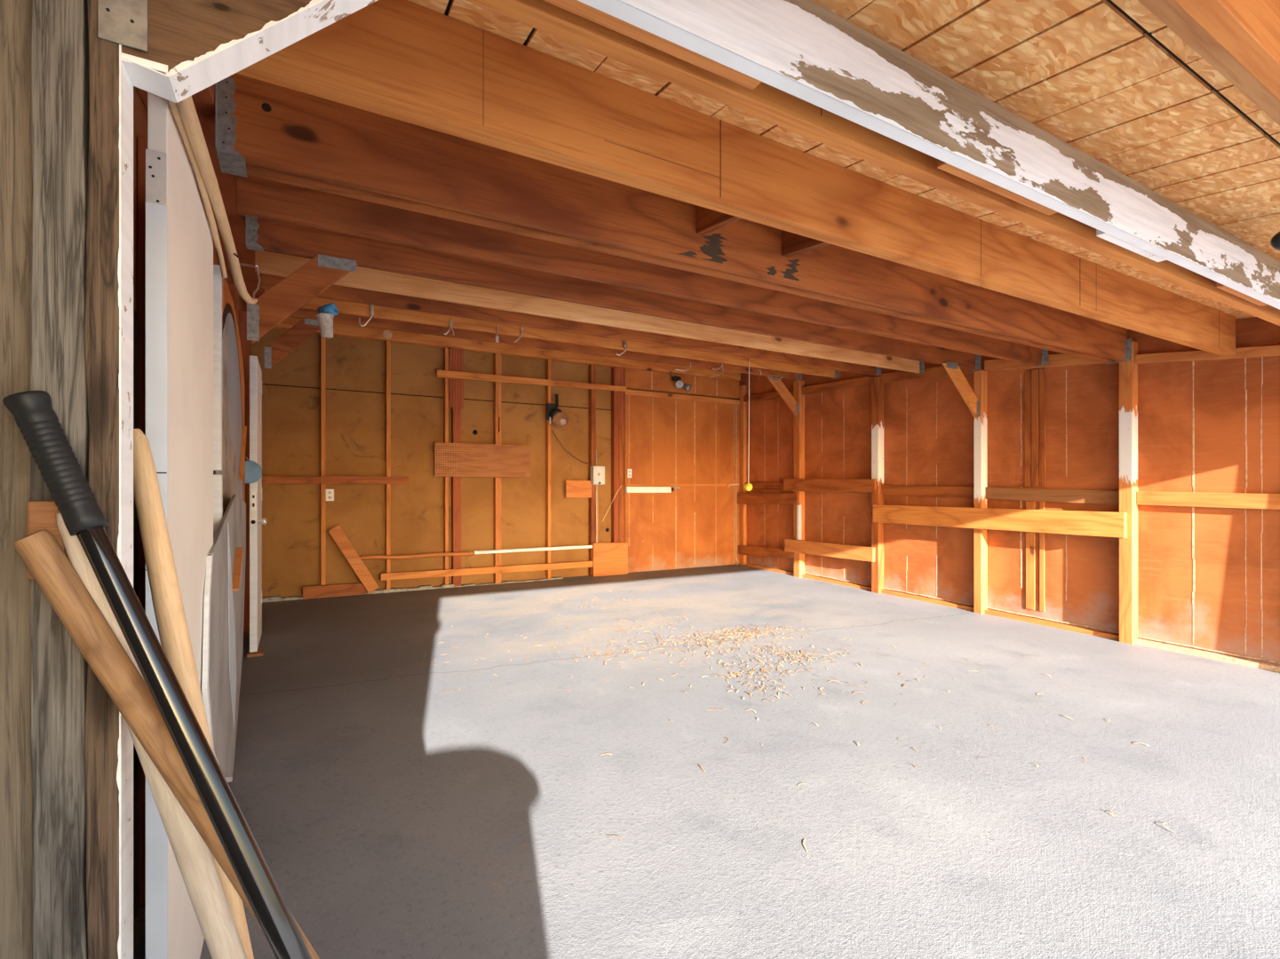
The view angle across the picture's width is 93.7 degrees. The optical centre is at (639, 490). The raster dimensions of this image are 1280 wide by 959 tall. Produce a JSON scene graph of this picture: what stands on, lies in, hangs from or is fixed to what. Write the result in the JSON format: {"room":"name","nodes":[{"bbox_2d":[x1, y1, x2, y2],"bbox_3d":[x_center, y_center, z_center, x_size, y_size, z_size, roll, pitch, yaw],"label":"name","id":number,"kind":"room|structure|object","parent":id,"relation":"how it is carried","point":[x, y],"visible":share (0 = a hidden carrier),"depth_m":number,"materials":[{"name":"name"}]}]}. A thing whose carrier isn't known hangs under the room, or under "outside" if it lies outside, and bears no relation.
{"room":"garage","nodes":[
{"label":"garage","id":0,"kind":"room"},
{"bbox_2d":[0,0,32,958],"bbox_3d":[-1.236,0.057,0.388,1.238,2.366,0.030,0,0,-30],"label":"wall","id":1,"kind":"structure","parent":0,"point":[16,175],"depth_m":0.68,"materials":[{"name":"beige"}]},
{"bbox_2d":[133,86,246,924],"bbox_3d":[-2.349,-0.315,3.285,0.038,3.073,6.125,0,0,-30],"label":"wall","id":2,"kind":"structure","parent":0,"point":[139,110],"depth_m":1.69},
{"bbox_2d":[145,91,213,958],"bbox_3d":[-1.099,0.210,1.454,0.033,2.001,0.725,0,0,-30],"label":"door slab","id":3,"kind":"structure","parent":2,"relation":"in","point":[179,238],"depth_m":1.22,"materials":[{"name":"white paint"}]},
{"bbox_2d":[135,83,264,307],"bbox_3d":[-2.224,-1.414,3.279,0.186,0.830,5.900,0,0,-30],"label":"ledger","id":4,"kind":"object","parent":2,"relation":"attached to","point":[203,100],"visible":0.02,"depth_m":2.47,"materials":[{"name":"brown wood"}]},
{"bbox_2d":[264,289,839,378],"bbox_3d":[-0.167,-1.481,5.751,5.824,0.266,0.073,0,0,-30],"label":"joist","id":5,"kind":"object","parent":4,"relation":"attached to","point":[346,307],"visible":0.33,"depth_m":5.38,"materials":[{"name":"orange wood"}]},
{"bbox_2d":[260,273,881,375],"bbox_3d":[0.126,-1.412,5.238,5.824,0.266,0.073,0,0,-30],"label":"joist","id":6,"kind":"object","parent":4,"relation":"attached to","point":[337,292],"visible":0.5,"depth_m":4.78,"materials":[{"name":"red wood"}]},
{"bbox_2d":[254,250,924,373],"bbox_3d":[0.389,-1.349,4.778,5.824,0.266,0.073,0,0,-30],"label":"joist","id":7,"kind":"object","parent":4,"relation":"attached to","point":[268,263],"visible":0.57,"depth_m":4.26,"materials":[{"name":"brown wood"}]},
{"bbox_2d":[236,174,1048,366],"bbox_3d":[0.971,-1.210,3.758,5.824,0.266,0.073,0,0,-30],"label":"joist","id":8,"kind":"object","parent":4,"relation":"attached to","point":[258,197],"visible":0.68,"depth_m":2.99,"materials":[{"name":"brown wood"}]},
{"bbox_2d":[214,72,1131,364],"bbox_3d":[1.245,-1.140,3.273,5.829,0.266,0.158,0,0,-30],"label":"joist","id":9,"kind":"object","parent":4,"relation":"attached to","point":[264,130],"visible":0.99,"depth_m":2.35,"materials":[{"name":"red wood"}]},
{"bbox_2d":[236,0,1235,356],"bbox_3d":[1.570,-1.068,2.726,5.840,0.263,0.063,0,0,-30],"label":"joist","id":10,"kind":"object","parent":4,"relation":"attached to","point":[404,60],"visible":0.98,"depth_m":1.84,"materials":[{"name":"orange wood"}]},
{"bbox_2d":[696,205,741,235],"bbox_3d":[0.401,-1.169,2.414,0.038,0.206,0.555,0,0,-30],"label":"joist blocking","id":11,"kind":"object","parent":10,"relation":"attached to","point":[708,220],"visible":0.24,"depth_m":2.56,"materials":[{"name":"brown wood"}]},
{"bbox_2d":[781,230,830,257],"bbox_3d":[0.839,-1.169,2.664,0.038,0.206,0.555,0,0,-30],"label":"joist blocking","id":12,"kind":"object","parent":10,"relation":"attached to","point":[792,244],"visible":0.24,"depth_m":2.82,"materials":[{"name":"brown wood"}]},
{"bbox_2d":[249,355,266,652],"bbox_3d":[-2.800,0.096,4.421,0.099,2.051,0.626,0,0,-30],"label":"door","id":13,"kind":"structure","parent":2,"relation":"in","point":[256,520],"depth_m":4.15,"materials":[{"name":"paint"}]},
{"bbox_2d":[245,457,262,484],"bbox_3d":[-2.627,-0.134,4.026,0.023,0.179,0.155,0,0,40],"label":"round plate","id":14,"kind":"object","parent":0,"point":[253,472],"visible":0.75,"depth_m":4.03,"materials":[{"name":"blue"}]},
{"bbox_2d":[250,329,739,596],"bbox_3d":[-1.186,-0.350,7.450,6.170,2.980,0.035,0,0,-30],"label":"wall","id":15,"kind":"structure","parent":0,"point":[354,369],"depth_m":6.65,"materials":[{"name":"wood"}]},
{"bbox_2d":[262,576,563,602],"bbox_3d":[-2.393,1.089,6.679,3.250,0.062,0.107,0,0,-30],"label":"baseboard","id":16,"kind":"structure","parent":15,"relation":"attached to","point":[268,599],"depth_m":6.59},
{"bbox_2d":[272,317,740,381],"bbox_3d":[-1.178,-1.677,7.362,6.053,0.135,0.124,0,0,-30],"label":"plate","id":17,"kind":"object","parent":15,"relation":"attached to","point":[341,330],"visible":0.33,"depth_m":7.06,"materials":[{"name":"orange wood"}]},
{"bbox_2d":[133,564,1279,958],"bbox_3d":[0.981,1.235,4.291,6.840,0.274,7.680,0,0,-30],"label":"floor","id":18,"kind":"structure","parent":0,"point":[384,814],"depth_m":2.47,"materials":[{"name":"concrete"}]},
{"bbox_2d":[29,0,147,958],"bbox_3d":[-0.650,0.105,0.718,0.105,2.270,0.065,0,0,-30],"label":"post","id":19,"kind":"object","parent":18,"relation":"on","point":[82,266],"visible":0.86,"depth_m":0.69,"materials":[{"name":"grey wood"}]},
{"bbox_2d":[27,500,68,579],"bbox_3d":[-0.662,0.055,0.670,0.032,0.086,0.014,0,0,-30],"label":"wood block","id":20,"kind":"object","parent":19,"relation":"attached to","point":[41,514],"visible":0.44,"depth_m":0.66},
{"bbox_2d":[542,0,1279,310],"bbox_3d":[1.923,-0.942,2.197,5.880,0.188,0.071,0,0,-30],"label":"header beam","id":21,"kind":"structure","parent":19,"relation":"attached to","point":[804,50],"depth_m":1.46,"materials":[{"name":"paint"}]},
{"bbox_2d":[120,0,377,103],"bbox_3d":[-0.451,-0.766,0.832,0.404,0.528,0.057,0,0,-30],"label":"brace","id":22,"kind":"object","parent":21,"relation":"attached to","point":[194,45],"visible":1,"depth_m":0.76,"materials":[{"name":"white wood"}]},
{"bbox_2d":[137,136,147,908],"bbox_3d":[-1.431,0.094,1.768,0.064,2.212,0.090,0,0,-30],"label":"door gap","id":23,"kind":"object","parent":18,"relation":"on","point":[142,142],"visible":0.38,"depth_m":1.72,"materials":[{"name":"brown wood"}]},
{"bbox_2d":[55,512,246,958],"bbox_3d":[-0.546,0.625,0.802,0.033,1.210,0.342,0,0,34],"label":"handle","id":24,"kind":"object","parent":18,"relation":"on","point":[194,859],"visible":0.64,"depth_m":0.75,"materials":[{"name":"brown wood"}]},
{"bbox_2d":[2,390,312,958],"bbox_3d":[-0.401,0.561,0.701,0.582,1.340,0.038,0,0,-10],"label":"handle","id":25,"kind":"object","parent":18,"relation":"on","point":[33,412],"visible":1,"depth_m":0.67,"materials":[{"name":"metal"}]},
{"bbox_2d":[13,529,319,958],"bbox_3d":[-0.413,0.637,0.770,0.575,1.190,0.033,0,0,-26],"label":"handle","id":26,"kind":"object","parent":18,"relation":"on","point":[40,552],"visible":0.77,"depth_m":0.67,"materials":[{"name":"brown wood"}]},
{"bbox_2d":[133,429,254,958],"bbox_3d":[-0.587,0.567,0.850,0.489,1.329,0.036,0,0,25],"label":"handle","id":27,"kind":"object","parent":18,"relation":"on","point":[173,632],"visible":0.62,"depth_m":0.90,"materials":[{"name":"beige wood"}]},
{"bbox_2d":[213,240,215,264],"bbox_3d":[-1.999,0.015,2.762,0.064,2.325,0.090,0,0,-30],"label":"wall post","id":28,"kind":"object","parent":18,"relation":"on","point":[214,247],"visible":0.04,"depth_m":2.78,"materials":[{"name":"brown wood"}]},
{"bbox_2d":[213,277,245,516],"bbox_3d":[-2.147,-0.041,3.131,0.035,1.964,1.826,0,0,-30],"label":"arched frame","id":29,"kind":"object","parent":28,"relation":"attached to","point":[233,377],"visible":0.4,"depth_m":3.09,"materials":[{"name":"beige wood"}]},
{"bbox_2d":[215,312,242,500],"bbox_3d":[-2.124,-0.005,3.119,0.002,1.804,1.408,0,0,-30],"label":"mirror","id":30,"kind":"object","parent":29,"relation":"attached to","point":[232,355],"depth_m":3.09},
{"bbox_2d":[238,425,246,480],"bbox_3d":[-2.365,-0.228,3.572,0.020,0.344,0.359,0,0,-30],"label":"wood strip","id":31,"kind":"object","parent":29,"relation":"attached to","point":[244,428],"visible":1,"depth_m":3.56,"materials":[{"name":"beige wood"}]},
{"bbox_2d":[201,494,246,782],"bbox_3d":[-1.739,0.600,2.563,0.013,1.159,2.385,0,0,-31],"label":"sheet","id":32,"kind":"object","parent":18,"relation":"on","point":[223,607],"visible":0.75,"depth_m":2.10,"materials":[{"name":"wood"}]},
{"bbox_2d":[213,474,222,540],"bbox_3d":[-1.506,0.263,2.134,0.030,0.635,0.050,0,0,-30],"label":"board","id":33,"kind":"object","parent":32,"relation":"attached to","point":[218,479],"visible":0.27,"depth_m":2.11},
{"bbox_2d":[213,264,222,470],"bbox_3d":[-1.498,-0.430,2.121,0.030,0.720,0.050,0,0,-30],"label":"board","id":34,"kind":"object","parent":33,"relation":"on","point":[217,273],"visible":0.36,"depth_m":2.10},
{"bbox_2d":[231,547,242,590],"bbox_3d":[-1.712,0.330,2.546,0.030,0.150,0.324,0,0,-31],"label":"chip","id":35,"kind":"object","parent":32,"relation":"attached to","point":[236,575],"visible":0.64,"depth_m":2.53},
{"bbox_2d":[239,310,250,631],"bbox_3d":[-3.167,-0.148,4.807,0.064,2.556,0.090,0,0,-30],"label":"wall post","id":36,"kind":"object","parent":18,"relation":"on","point":[245,345],"visible":0.39,"depth_m":4.77,"materials":[{"name":"brown wood"}]},
{"bbox_2d":[320,335,325,585],"bbox_3d":[-3.270,-0.255,6.187,0.040,2.710,0.089,0,0,-30],"label":"stud","id":37,"kind":"object","parent":18,"relation":"on","point":[322,340],"visible":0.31,"depth_m":6.15,"materials":[{"name":"orange wood"}]},
{"bbox_2d":[262,476,409,484],"bbox_3d":[-3.153,-0.102,6.183,1.453,0.088,0.034,0,0,-30],"label":"board","id":38,"kind":"object","parent":37,"relation":"attached to","point":[266,480],"visible":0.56,"depth_m":6.16,"materials":[{"name":"red wood"}]},
{"bbox_2d":[302,582,367,599],"bbox_3d":[-3.140,1.032,6.190,0.595,0.125,0.034,0,0,-30],"label":"board","id":39,"kind":"object","parent":18,"relation":"on","point":[314,592],"visible":0.89,"depth_m":6.17,"materials":[{"name":"red wood"}]},
{"bbox_2d":[327,524,379,593],"bbox_3d":[-2.973,0.720,6.231,0.480,0.725,0.034,0,0,-30],"label":"plank","id":40,"kind":"object","parent":18,"relation":"on","point":[337,533],"visible":1,"depth_m":6.21,"materials":[{"name":"beige wood"}]},
{"bbox_2d":[358,552,473,560],"bbox_3d":[-2.458,0.723,6.571,1.251,0.063,0.040,0,0,-30],"label":"wooden pole","id":41,"kind":"object","parent":40,"relation":"attached to","point":[435,554],"visible":0.95,"depth_m":6.55,"materials":[{"name":"beige wood"}]},
{"bbox_2d":[385,341,390,589],"bbox_3d":[-2.730,-0.255,6.496,0.042,2.710,0.089,0,0,-30],"label":"stud","id":42,"kind":"object","parent":18,"relation":"on","point":[387,343],"visible":0.8,"depth_m":6.46,"materials":[{"name":"orange wood"}]},
{"bbox_2d":[443,347,448,585],"bbox_3d":[-2.200,-0.255,6.799,0.037,2.710,0.089,0,0,-30],"label":"stud","id":43,"kind":"object","parent":18,"relation":"on","point":[446,349],"visible":0.76,"depth_m":6.76,"materials":[{"name":"beige wood"}]},
{"bbox_2d":[380,560,592,580],"bbox_3d":[-1.690,0.934,7.018,2.490,0.088,0.034,0,0,-30],"label":"board","id":44,"kind":"object","parent":43,"relation":"attached to","point":[385,576],"visible":1,"depth_m":6.93,"materials":[{"name":"orange wood"}]},
{"bbox_2d":[451,406,461,586],"bbox_3d":[-2.101,-0.255,6.855,0.090,2.710,0.089,0,0,-30],"label":"wall post","id":45,"kind":"object","parent":18,"relation":"on","point":[456,416],"visible":0.66,"depth_m":6.82,"materials":[{"name":"brown wood"}]},
{"bbox_2d":[448,347,463,411],"bbox_3d":[-2.084,-1.255,6.807,0.164,0.710,0.010,0,0,-30],"label":"board","id":46,"kind":"object","parent":45,"relation":"attached to","point":[456,355],"visible":1,"depth_m":6.80,"materials":[{"name":"brown wood"}]},
{"bbox_2d":[493,353,500,583],"bbox_3d":[-1.687,-0.255,7.091,0.068,2.710,0.089,0,0,-30],"label":"stud","id":47,"kind":"object","parent":18,"relation":"on","point":[496,356],"visible":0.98,"depth_m":7.05,"materials":[{"name":"beige wood"}]},
{"bbox_2d":[434,442,530,477],"bbox_3d":[-1.810,-0.343,6.961,1.110,0.386,0.014,0,0,-30],"label":"board","id":48,"kind":"object","parent":47,"relation":"attached to","point":[450,459],"visible":1,"depth_m":6.94,"materials":[{"name":"wood"}]},
{"bbox_2d":[473,545,592,554],"bbox_3d":[-1.258,0.718,7.256,1.488,0.041,0.042,0,0,-30],"label":"pipe","id":49,"kind":"object","parent":47,"relation":"attached to","point":[488,552],"visible":1,"depth_m":7.21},
{"bbox_2d":[545,358,550,579],"bbox_3d":[-1.133,-0.255,7.408,0.039,2.710,0.089,0,0,-30],"label":"stud","id":50,"kind":"object","parent":18,"relation":"on","point":[547,361],"visible":0.98,"depth_m":7.37,"materials":[{"name":"orange wood"}]},
{"bbox_2d":[436,369,626,391],"bbox_3d":[-1.226,-1.307,7.268,2.390,0.098,0.034,0,0,-30],"label":"board","id":51,"kind":"object","parent":50,"relation":"attached to","point":[443,374],"visible":1,"depth_m":7.14,"materials":[{"name":"orange wood"}]},
{"bbox_2d":[546,394,568,428],"bbox_3d":[-0.994,-0.971,7.295,0.230,0.421,0.245,0,0,-30],"label":"wall lamp","id":52,"kind":"object","parent":50,"relation":"attached to","point":[560,419],"visible":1,"depth_m":7.25,"materials":[{"name":"black metal"}]},
{"bbox_2d":[588,364,596,576],"bbox_3d":[-0.615,-0.255,7.704,0.063,2.710,0.089,0,0,-30],"label":"stud","id":53,"kind":"object","parent":18,"relation":"on","point":[592,367],"visible":0.84,"depth_m":7.67,"materials":[{"name":"red wood"}]},
{"bbox_2d":[565,480,591,498],"bbox_3d":[-0.771,-0.013,7.552,0.352,0.217,0.020,0,0,-30],"label":"board","id":54,"kind":"object","parent":53,"relation":"attached to","point":[574,488],"visible":1,"depth_m":7.54,"materials":[{"name":"beige wood"}]},
{"bbox_2d":[590,466,604,484],"bbox_3d":[-0.536,-0.189,7.639,0.165,0.234,0.100,0,0,-30],"label":"electrical box","id":55,"kind":"object","parent":53,"relation":"attached to","point":[597,473],"visible":1,"depth_m":7.60,"materials":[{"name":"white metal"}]},
{"bbox_2d":[591,542,628,576],"bbox_3d":[-0.387,0.887,7.757,0.498,0.426,0.044,0,0,-30],"label":"board","id":56,"kind":"object","parent":18,"relation":"on","point":[608,559],"visible":1,"depth_m":7.73,"materials":[{"name":"beige wood"}]},
{"bbox_2d":[611,366,619,542],"bbox_3d":[-0.330,-0.255,7.867,0.070,2.710,0.089,0,0,-30],"label":"stud","id":57,"kind":"object","parent":18,"relation":"on","point":[615,428],"visible":0.66,"depth_m":7.83,"materials":[{"name":"brown wood"}]},
{"bbox_2d":[619,424,624,542],"bbox_3d":[-0.262,-0.255,7.905,0.075,2.710,0.089,0,0,-30],"label":"stud","id":58,"kind":"object","parent":18,"relation":"on","point":[621,426],"visible":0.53,"depth_m":7.87,"materials":[{"name":"red wood"}]},
{"bbox_2d":[614,366,624,424],"bbox_3d":[-0.269,-1.235,7.842,0.140,0.750,0.012,0,0,-30],"label":"board","id":59,"kind":"object","parent":58,"relation":"attached to","point":[619,372],"visible":1,"depth_m":7.84,"materials":[{"name":"brown wood"}]},
{"bbox_2d":[624,389,739,572],"bbox_3d":[0.634,-0.120,8.357,1.919,2.420,0.014,0,0,-30],"label":"door","id":60,"kind":"structure","parent":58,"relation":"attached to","point":[667,441],"depth_m":8.32,"materials":[{"name":"wood"}]},
{"bbox_2d":[625,486,680,492],"bbox_3d":[0.190,-0.005,8.076,0.860,0.080,0.048,0,0,-30],"label":"channel","id":61,"kind":"object","parent":60,"relation":"attached to","point":[628,489],"visible":1,"depth_m":8.02,"materials":[{"name":"white plastic"}]},
{"bbox_2d":[625,484,726,485],"bbox_3d":[0.529,-0.073,8.288,1.660,0.034,0.018,0,0,-30],"label":"wooden rail","id":62,"kind":"object","parent":61,"relation":"on","point":[625,484],"visible":1,"depth_m":8.26,"materials":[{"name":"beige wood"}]},
{"bbox_2d":[624,367,739,398],"bbox_3d":[0.633,-1.480,8.360,1.919,0.259,0.007,0,0,-30],"label":"plywood sheet","id":63,"kind":"object","parent":58,"relation":"attached to","point":[634,378],"visible":0.96,"depth_m":8.33,"materials":[{"name":"wood"}]},
{"bbox_2d":[304,588,1176,890],"bbox_3d":[0.273,1.165,4.196,5.135,0.111,4.610,0,0,39],"label":"wood shavings","id":64,"kind":"object","parent":18,"relation":"on","point":[726,633],"visible":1,"depth_m":4.28},
{"bbox_2d":[739,385,746,565],"bbox_3d":[1.518,-0.217,8.815,0.059,2.647,0.084,0,0,-30],"label":"post","id":65,"kind":"object","parent":18,"relation":"on","point":[743,388],"visible":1,"depth_m":8.79,"materials":[{"name":"beige wood"}]},
{"bbox_2d":[738,545,794,558],"bbox_3d":[1.736,0.863,8.333,0.038,0.162,1.130,0,0,-30],"label":"board","id":66,"kind":"object","parent":65,"relation":"attached to","point":[743,550],"visible":0.91,"depth_m":8.31,"materials":[{"name":"red wood"}]},
{"bbox_2d":[794,380,804,577],"bbox_3d":[2.065,-0.145,7.794,0.121,2.550,0.112,0,0,-30],"label":"wall post","id":67,"kind":"object","parent":18,"relation":"on","point":[799,398],"visible":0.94,"depth_m":7.76,"materials":[{"name":"beige wood"}]},
{"bbox_2d":[736,492,799,504],"bbox_3d":[1.728,0.120,8.265,0.039,0.167,1.240,0,0,-30],"label":"board","id":68,"kind":"object","parent":67,"relation":"attached to","point":[742,498],"visible":1,"depth_m":8.22,"materials":[{"name":"red wood"}]},
{"bbox_2d":[871,376,883,593],"bbox_3d":[2.675,-0.058,6.747,0.099,2.424,0.095,0,0,-30],"label":"wall post","id":69,"kind":"object","parent":18,"relation":"on","point":[877,386],"visible":0.91,"depth_m":6.71,"materials":[{"name":"wood"}]},
{"bbox_2d":[784,539,874,562],"bbox_3d":[2.270,0.726,7.316,0.040,0.166,1.405,0,0,-30],"label":"board","id":70,"kind":"object","parent":69,"relation":"attached to","point":[863,553],"visible":1,"depth_m":7.22,"materials":[{"name":"beige wood"}]},
{"bbox_2d":[783,478,876,492],"bbox_3d":[2.273,-0.064,7.312,0.040,0.184,1.445,0,0,-30],"label":"board","id":71,"kind":"object","parent":69,"relation":"attached to","point":[820,485],"visible":1,"depth_m":7.22,"materials":[{"name":"red wood"}]},
{"bbox_2d":[973,370,986,614],"bbox_3d":[3.256,0.019,5.731,0.099,2.317,0.075,0,0,-30],"label":"wall post","id":72,"kind":"object","parent":18,"relation":"on","point":[980,377],"visible":0.96,"depth_m":5.70,"materials":[{"name":"wood"}]},
{"bbox_2d":[1119,341,1137,644],"bbox_3d":[3.838,0.021,4.712,0.099,2.361,0.090,0,0,-30],"label":"wall post","id":73,"kind":"object","parent":18,"relation":"on","point":[1128,370],"visible":0.78,"depth_m":4.68,"materials":[{"name":"wood"}]},
{"bbox_2d":[872,504,1126,538],"bbox_3d":[3.199,0.267,5.690,0.040,0.210,2.350,0,0,-30],"label":"board","id":74,"kind":"object","parent":73,"relation":"attached to","point":[1107,524],"visible":1,"depth_m":5.40,"materials":[{"name":"orange wood"}]},
{"bbox_2d":[406,0,1279,329],"bbox_3d":[0.773,-1.436,4.300,7.221,0.932,7.540,0,0,-30],"label":"ceiling","id":75,"kind":"structure","parent":0,"point":[1109,79],"depth_m":1.69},
{"bbox_2d":[289,308,802,380],"bbox_3d":[-0.472,-1.553,6.279,5.829,0.266,0.073,0,0,-30],"label":"joist","id":76,"kind":"object","parent":75,"relation":"attached to","point":[302,313],"visible":0.27,"depth_m":5.94,"materials":[{"name":"red wood"}]},
{"bbox_2d":[264,318,319,370],"bbox_3d":[-2.836,-1.207,4.966,0.463,0.461,0.042,0,0,-30],"label":"knee brace","id":77,"kind":"object","parent":76,"relation":"attached to","point":[290,340],"visible":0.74,"depth_m":4.92,"materials":[{"name":"red wood"}]},
{"bbox_2d":[766,376,798,415],"bbox_3d":[1.813,-1.199,7.621,0.507,0.476,0.042,0,0,-30],"label":"knee brace","id":78,"kind":"object","parent":76,"relation":"attached to","point":[778,385],"visible":1,"depth_m":7.62,"materials":[{"name":"beige wood"}]},
{"bbox_2d":[245,214,980,370],"bbox_3d":[0.679,-1.280,4.265,5.829,0.266,0.073,0,0,-30],"label":"joist","id":79,"kind":"object","parent":75,"relation":"attached to","point":[261,234],"visible":0.67,"depth_m":3.58,"materials":[{"name":"brown wood"}]},
{"bbox_2d":[246,254,357,343],"bbox_3d":[-1.647,-0.930,2.946,0.473,0.468,0.042,0,0,-30],"label":"knee brace","id":80,"kind":"object","parent":79,"relation":"attached to","point":[280,302],"visible":0.95,"depth_m":2.91,"materials":[{"name":"red wood"}]},
{"bbox_2d":[315,312,333,338],"bbox_3d":[-1.554,-0.810,2.953,0.084,0.115,0.084,0,0,-30],"label":"plastic cup","id":81,"kind":"object","parent":80,"relation":"hanging from","point":[325,321],"visible":1,"depth_m":2.93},
{"bbox_2d":[318,302,338,315],"bbox_3d":[-1.542,-0.887,2.964,0.084,0.076,0.059,0,0,9],"label":"roll","id":82,"kind":"object","parent":81,"relation":"in","point":[329,308],"visible":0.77,"depth_m":2.94,"materials":[{"name":"plastic"}]},
{"bbox_2d":[942,361,979,418],"bbox_3d":[2.978,-0.925,5.557,0.512,0.478,0.042,0,0,-30],"label":"knee brace","id":83,"kind":"object","parent":79,"relation":"attached to","point":[952,369],"visible":1,"depth_m":5.56,"materials":[{"name":"orange wood"}]},
{"bbox_2d":[465,0,1279,325],"bbox_3d":[1.861,-1.008,2.287,5.900,0.263,0.045,0,0,-30],"label":"wooden beam","id":84,"kind":"structure","parent":75,"relation":"attached to","point":[767,102],"depth_m":1.47,"materials":[{"name":"orange wood"}]},
{"bbox_2d":[1137,0,1279,126],"bbox_3d":[2.030,-1.057,1.739,7.050,0.056,0.166,0,0,-30],"label":"rafter","id":85,"kind":"object","parent":75,"relation":"attached to","point":[1168,11],"visible":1,"depth_m":1.44,"materials":[{"name":"brown wood"}]},
{"bbox_2d":[1173,0,1279,101],"bbox_3d":[2.082,-0.929,1.648,7.050,0.263,0.038,0,0,-30],"label":"rafter","id":86,"kind":"structure","parent":75,"relation":"attached to","point":[1249,30],"depth_m":1.07,"materials":[{"name":"orange wood"}]},
{"bbox_2d":[739,317,1279,665],"bbox_3d":[2.994,-0.315,6.322,0.030,3.073,6.150,0,0,-30],"label":"wall","id":87,"kind":"structure","parent":0,"point":[1209,577],"depth_m":5.05,"materials":[{"name":"wood"}]},
{"bbox_2d":[744,482,783,490],"bbox_3d":[1.810,-0.054,8.324,0.040,0.128,1.053,0,0,-30],"label":"board","id":88,"kind":"object","parent":87,"relation":"attached to","point":[760,486],"depth_m":8.35,"materials":[{"name":"red wood"}]},
{"bbox_2d":[743,389,794,402],"bbox_3d":[1.799,-1.306,8.318,0.064,0.137,1.053,0,0,-30],"label":"plate","id":89,"kind":"object","parent":87,"relation":"attached to","point":[768,395],"visible":0.76,"depth_m":8.36,"materials":[{"name":"red wood"}]},
{"bbox_2d":[802,375,876,395],"bbox_3d":[2.390,-1.270,7.282,0.064,0.116,1.108,0,0,-30],"label":"plate","id":90,"kind":"object","parent":87,"relation":"attached to","point":[864,380],"visible":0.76,"depth_m":7.22,"materials":[{"name":"red wood"}]},
{"bbox_2d":[882,484,973,498],"bbox_3d":[2.994,0.011,6.251,0.040,0.134,1.078,0,0,-30],"label":"board","id":91,"kind":"object","parent":87,"relation":"attached to","point":[964,492],"depth_m":6.21,"materials":[{"name":"red wood"}]},
{"bbox_2d":[881,365,978,382],"bbox_3d":[2.983,-1.218,6.244,0.064,0.166,1.078,0,0,-30],"label":"plate","id":92,"kind":"object","parent":87,"relation":"attached to","point":[940,371],"visible":0.64,"depth_m":6.30,"materials":[{"name":"red wood"}]},
{"bbox_2d":[747,562,1279,673],"bbox_3d":[3.019,1.140,6.192,0.056,0.181,5.820,0,0,-30],"label":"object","id":93,"kind":"structure","parent":87,"relation":"attached to","point":[1275,668],"depth_m":5.11,"materials":[{"name":"beige wood"}]},
{"bbox_2d":[1025,500,1034,610],"bbox_3d":[3.507,0.585,5.386,0.008,0.970,0.075,0,0,-30],"label":"strip","id":94,"kind":"object","parent":87,"relation":"attached to","point":[1029,505],"visible":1,"depth_m":5.38,"materials":[{"name":"beige wood"}]},
{"bbox_2d":[1024,367,1045,487],"bbox_3d":[3.523,-0.552,5.350,0.016,1.048,0.173,0,0,-30],"label":"batten","id":95,"kind":"object","parent":87,"relation":"attached to","point":[1030,377],"visible":1,"depth_m":5.34,"materials":[{"name":"red wood"}]},
{"bbox_2d":[1039,501,1044,612],"bbox_3d":[3.555,0.585,5.301,0.008,0.970,0.040,0,0,-30],"label":"strip","id":96,"kind":"object","parent":87,"relation":"attached to","point":[1041,504],"visible":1,"depth_m":5.29,"materials":[{"name":"beige wood"}]},
{"bbox_2d":[984,353,1119,371],"bbox_3d":[3.560,-1.127,5.234,0.064,0.209,1.085,0,0,-30],"label":"plate","id":97,"kind":"object","parent":87,"relation":"attached to","point":[1060,360],"visible":0.55,"depth_m":5.20,"materials":[{"name":"beige wood"}]},
{"bbox_2d":[985,487,1119,505],"bbox_3d":[3.571,0.046,5.240,0.040,0.148,1.085,0,0,-30],"label":"board","id":98,"kind":"object","parent":87,"relation":"attached to","point":[1037,495],"depth_m":5.17,"materials":[{"name":"brown wood"}]},
{"bbox_2d":[1135,345,1279,364],"bbox_3d":[4.166,-0.954,4.173,0.064,0.200,1.165,0,0,-30],"label":"plate","id":99,"kind":"object","parent":87,"relation":"attached to","point":[1270,351],"visible":1,"depth_m":4.32,"materials":[{"name":"beige wood"}]},
{"bbox_2d":[1136,491,1279,509],"bbox_3d":[4.177,0.074,4.179,0.040,0.132,1.165,0,0,-30],"label":"board","id":100,"kind":"object","parent":87,"relation":"attached to","point":[1192,499],"depth_m":4.29,"materials":[{"name":"beige wood"}]},
{"bbox_3d":[-1.301,-0.782,1.894,0.055,0.079,0.025,0,0,-30],"label":"tie","id":101,"kind":"object","parent":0,"visible":0},
{"bbox_2d":[175,95,257,304],"bbox_3d":[-1.178,-0.747,1.696,0.055,0.063,1.515,0,0,-28],"label":"pole","id":102,"kind":"object","parent":101,"relation":"hanging from","point":[186,109],"visible":0.92,"depth_m":1.47,"materials":[{"name":"beige wood"}]},
{"bbox_2d":[166,99,227,278],"bbox_3d":[-1.101,-0.726,1.513,0.017,0.075,1.002,0,0,-30],"label":"pole","id":103,"kind":"object","parent":102,"relation":"on","point":[173,106],"visible":0.77,"depth_m":1.48,"materials":[{"name":"beige wood"}]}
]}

